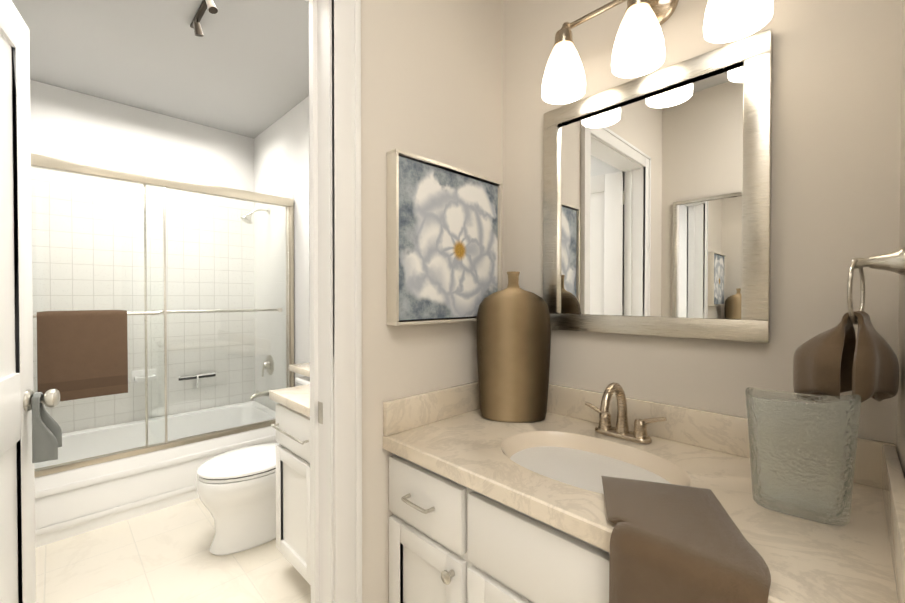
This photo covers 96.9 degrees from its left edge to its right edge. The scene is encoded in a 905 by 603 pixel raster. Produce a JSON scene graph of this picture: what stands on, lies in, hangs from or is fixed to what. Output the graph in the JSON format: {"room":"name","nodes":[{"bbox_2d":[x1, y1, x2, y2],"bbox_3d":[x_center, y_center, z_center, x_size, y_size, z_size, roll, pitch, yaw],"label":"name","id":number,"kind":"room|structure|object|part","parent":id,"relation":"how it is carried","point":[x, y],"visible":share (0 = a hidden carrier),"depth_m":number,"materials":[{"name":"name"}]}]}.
{"room":"bathroom","nodes":[
{"label":"bathroom","id":0,"kind":"room"},
{"bbox_2d":[30,80,253,209],"bbox_3d":[-2.382,-0.099,3.074,1.840,2.700,0.120,-1,1,-45],"label":"wall","id":1,"kind":"structure","parent":0,"point":[67,124],"depth_m":2.98,"materials":[{"name":"white paint"}]},
{"bbox_2d":[31,178,254,433],"bbox_3d":[-2.338,0.071,3.031,1.600,1.760,0.006,-1,1,-45],"label":"wall tile","id":2,"kind":"structure","parent":1,"relation":"attached to","point":[232,291],"depth_m":3.07,"materials":[{"name":"white tile"}]},
{"bbox_2d":[132,369,156,381],"bbox_3d":[-2.303,0.556,3.001,0.150,0.080,0.092,-1,1,-45],"label":"soap dish","id":3,"kind":"object","parent":2,"relation":"attached to","point":[137,375],"depth_m":3.00,"materials":[{"name":"white ceramic"}]},
{"bbox_2d":[178,372,215,387],"bbox_3d":[-2.080,0.646,3.267,0.260,0.106,0.032,-1,1,-45],"label":"squeegee","id":4,"kind":"object","parent":2,"relation":"attached to","point":[180,378],"depth_m":3.25,"materials":[{"name":"silver metal"}]},
{"bbox_2d":[11,0,308,138],"bbox_3d":[-0.611,-1.457,1.068,2.140,0.060,5.440,-1,1,-45],"label":"ceiling","id":5,"kind":"structure","parent":0,"point":[240,67],"depth_m":2.35,"materials":[{"name":"grey paint"}]},
{"bbox_2d":[190,0,217,36],"bbox_3d":[-1.192,-1.392,1.937,0.047,0.089,0.450,-1,1,-45],"label":"spotlight","id":6,"kind":"object","parent":5,"relation":"attached to","point":[195,25],"visible":1,"depth_m":1.98,"materials":[{"name":"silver metal"}]},
{"bbox_2d":[35,498,310,602],"bbox_3d":[-0.611,1.303,1.099,2.140,0.060,5.440,-1,1,-45],"label":"floor","id":7,"kind":"structure","parent":0,"point":[165,555],"depth_m":1.90,"materials":[{"name":"tile"}]},
{"bbox_2d":[34,401,278,547],"bbox_3d":[-2.034,1.074,2.737,1.580,0.360,0.847,-1,1,-45],"label":"bathtub","id":8,"kind":"object","parent":7,"relation":"on","point":[74,502],"visible":0.46,"depth_m":2.42,"materials":[{"name":"white ceramic"}]},
{"bbox_2d":[31,153,293,476],"bbox_3d":[-1.759,0.070,2.450,1.584,1.654,0.128,-1,1,-45],"label":"shower door","id":9,"kind":"structure","parent":8,"relation":"on","point":[55,164],"depth_m":2.44,"materials":[{"name":"clear glass"}]},
{"bbox_2d":[37,310,127,400],"bbox_3d":[-1.976,0.282,2.153,0.355,0.468,0.058,-1,1,-45],"label":"bath towel","id":10,"kind":"object","parent":9,"relation":"hanging from","point":[81,354],"visible":0.98,"depth_m":2.13,"materials":[{"name":"brown fabric"}]},
{"bbox_2d":[196,376,309,555],"bbox_3d":[-0.977,0.869,2.240,0.780,0.782,0.410,-1,1,-45],"label":"toilet","id":11,"kind":"object","parent":7,"relation":"on","point":[236,490],"visible":0.48,"depth_m":2.02,"materials":[{"name":"white ceramic"}]},
{"bbox_2d":[270,398,310,584],"bbox_3d":[-0.369,0.860,1.775,0.590,0.810,0.776,-1,1,-45],"label":"vanity","id":12,"kind":"object","parent":7,"relation":"on","point":[291,426],"depth_m":1.73,"materials":[{"name":"white wood"}]},
{"bbox_2d":[269,384,309,413],"bbox_3d":[-0.370,0.434,1.784,0.572,0.039,0.797,-1,1,-45],"label":"countertop","id":13,"kind":"structure","parent":12,"relation":"on","point":[298,397],"depth_m":1.77,"materials":[{"name":"beige stone"}]},
{"bbox_2d":[383,381,904,602],"bbox_3d":[0.365,0.788,1.031,0.602,0.970,1.062,-1,1,-45],"label":"bathroom vanity","id":14,"kind":"object","parent":7,"relation":"on","point":[482,509],"visible":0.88,"depth_m":0.96,"materials":[{"name":"white stone"}]},
{"bbox_2d":[476,272,550,422],"bbox_3d":[0.207,0.148,1.368,0.184,0.500,0.213,-1,1,-45],"label":"vase","id":15,"kind":"object","parent":14,"relation":"on","point":[513,331],"visible":1,"depth_m":1.32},
{"bbox_2d":[585,382,666,443],"bbox_3d":[0.467,0.316,1.153,0.160,0.169,0.239,-1,1,-45],"label":"faucet","id":16,"kind":"object","parent":14,"relation":"on","point":[638,434],"visible":1,"depth_m":1.17,"materials":[{"name":"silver metal"}]},
{"bbox_2d":[601,476,770,602],"bbox_3d":[0.393,0.631,0.719,0.221,0.490,0.322,0,1,17],"label":"towel","id":17,"kind":"object","parent":14,"relation":"on","point":[671,543],"visible":0.98,"depth_m":0.66,"materials":[{"name":"brown fabric"}]},
{"bbox_2d":[745,387,860,525],"bbox_3d":[0.671,0.287,0.776,0.092,0.237,0.169,-1,1,-45],"label":"glass vase","id":18,"kind":"object","parent":14,"relation":"on","point":[802,446],"visible":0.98,"depth_m":0.74,"materials":[{"name":"glass"}]},
{"bbox_2d":[361,0,502,602],"bbox_3d":[-0.099,-0.081,1.396,0.735,2.700,0.120,-1,1,-45],"label":"wall","id":19,"kind":"structure","parent":0,"point":[431,79],"depth_m":1.27,"materials":[{"name":"beige paint"}]},
{"bbox_2d":[386,148,501,325],"bbox_3d":[-0.005,-0.191,1.367,0.500,0.520,0.048,-1,1,-45],"label":"picture","id":20,"kind":"object","parent":19,"relation":"attached to","point":[444,243],"visible":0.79,"depth_m":1.31,"materials":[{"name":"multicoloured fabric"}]},
{"bbox_2d":[254,0,901,447],"bbox_3d":[-0.366,-0.090,2.269,0.120,2.700,4.106,-1,1,-45],"label":"wall","id":21,"kind":"structure","parent":0,"point":[836,130],"depth_m":1.00,"materials":[{"name":"beige paint"}]},
{"bbox_2d":[254,194,292,410],"bbox_3d":[-1.484,0.068,3.303,0.006,1.760,0.814,-1,1,-45],"label":"wall tile","id":22,"kind":"structure","parent":21,"relation":"attached to","point":[261,267],"depth_m":3.33,"materials":[{"name":"white tile"}]},
{"bbox_2d":[240,208,269,223],"bbox_3d":[-1.602,-0.702,3.251,0.222,0.156,0.096,-1,1,-45],"label":"shower head","id":23,"kind":"object","parent":22,"relation":"attached to","point":[246,217],"depth_m":3.21},
{"bbox_2d":[250,389,269,400],"bbox_3d":[-1.581,0.763,3.288,0.162,0.080,0.060,-1,1,-45],"label":"tub spout","id":24,"kind":"object","parent":22,"relation":"attached to","point":[252,398],"depth_m":3.27,"materials":[{"name":"silver metal"}]},
{"bbox_2d":[262,355,273,376],"bbox_3d":[-1.549,0.531,3.318,0.071,0.176,0.170,-1,1,-45],"label":"shower valve","id":25,"kind":"object","parent":22,"relation":"attached to","point":[266,363],"depth_m":3.31,"materials":[{"name":"silver metal"}]},
{"bbox_2d":[542,0,772,103],"bbox_3d":[0.533,-0.794,1.122,0.210,0.292,0.584,-1,1,-45],"label":"sconce","id":26,"kind":"object","parent":21,"relation":"attached to","point":[663,10],"depth_m":1.08,"materials":[{"name":"white glass"}]},
{"bbox_3d":[0.506,-0.723,1.096,0.134,0.150,0.584,-1,1,-45],"label":"vanity sconce shade","id":27,"kind":"part","parent":26,"relation":"part of","materials":[{"name":"white glass"}]},
{"bbox_2d":[543,29,772,342],"bbox_3d":[0.564,-0.286,1.225,0.028,0.775,0.645,-1,1,-45],"label":"mirror","id":28,"kind":"object","parent":21,"relation":"attached to","point":[657,203],"visible":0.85,"depth_m":1.16,"materials":[{"name":"silver metal"}]},
{"bbox_2d":[897,0,904,476],"bbox_3d":[0.743,-0.071,0.561,0.720,2.700,0.120,-1,1,-45],"label":"wall","id":29,"kind":"structure","parent":0,"point":[901,396],"depth_m":0.81,"materials":[{"name":"beige paint"}]},
{"bbox_2d":[847,247,904,323],"bbox_3d":[0.829,-0.029,0.787,0.115,0.150,0.076,-1,1,-45],"label":"towel ring","id":30,"kind":"object","parent":29,"relation":"attached to","point":[893,261],"visible":0.94,"depth_m":0.77,"materials":[{"name":"silver metal"}]},
{"bbox_2d":[793,311,898,402],"bbox_3d":[0.799,0.119,0.820,0.162,0.200,0.155,-1,1,-45],"label":"towel","id":31,"kind":"object","parent":30,"relation":"hanging from","point":[838,359],"visible":0.98,"depth_m":0.78,"materials":[{"name":"brown fabric"}]},
{"bbox_3d":[-0.647,-1.155,0.838,0.810,0.540,0.120,-1,1,-45],"label":"wall","id":32,"kind":"structure","parent":0,"visible":0},
{"bbox_2d":[0,0,61,602],"bbox_3d":[-1.138,0.199,0.978,0.269,2.126,0.753,-1,1,-45],"label":"bathroom door","id":33,"kind":"structure","parent":32,"relation":"in","point":[17,538],"depth_m":1.19,"materials":[{"name":"white wood"}]},
{"bbox_3d":[-1.277,0.389,1.261,0.058,0.213,0.057,0,1,-33],"label":"knob for hanging towel","id":34,"kind":"part","parent":33,"relation":"part of","materials":[{"name":"silver metal"}]},
{"bbox_2d":[305,0,361,602],"bbox_3d":[-0.647,0.163,0.853,0.940,2.225,0.168,-1,1,-45],"label":"door frame","id":35,"kind":"structure","parent":32,"relation":"attached to","point":[334,36],"depth_m":1.10,"materials":[{"name":"white wood"}]}
]}

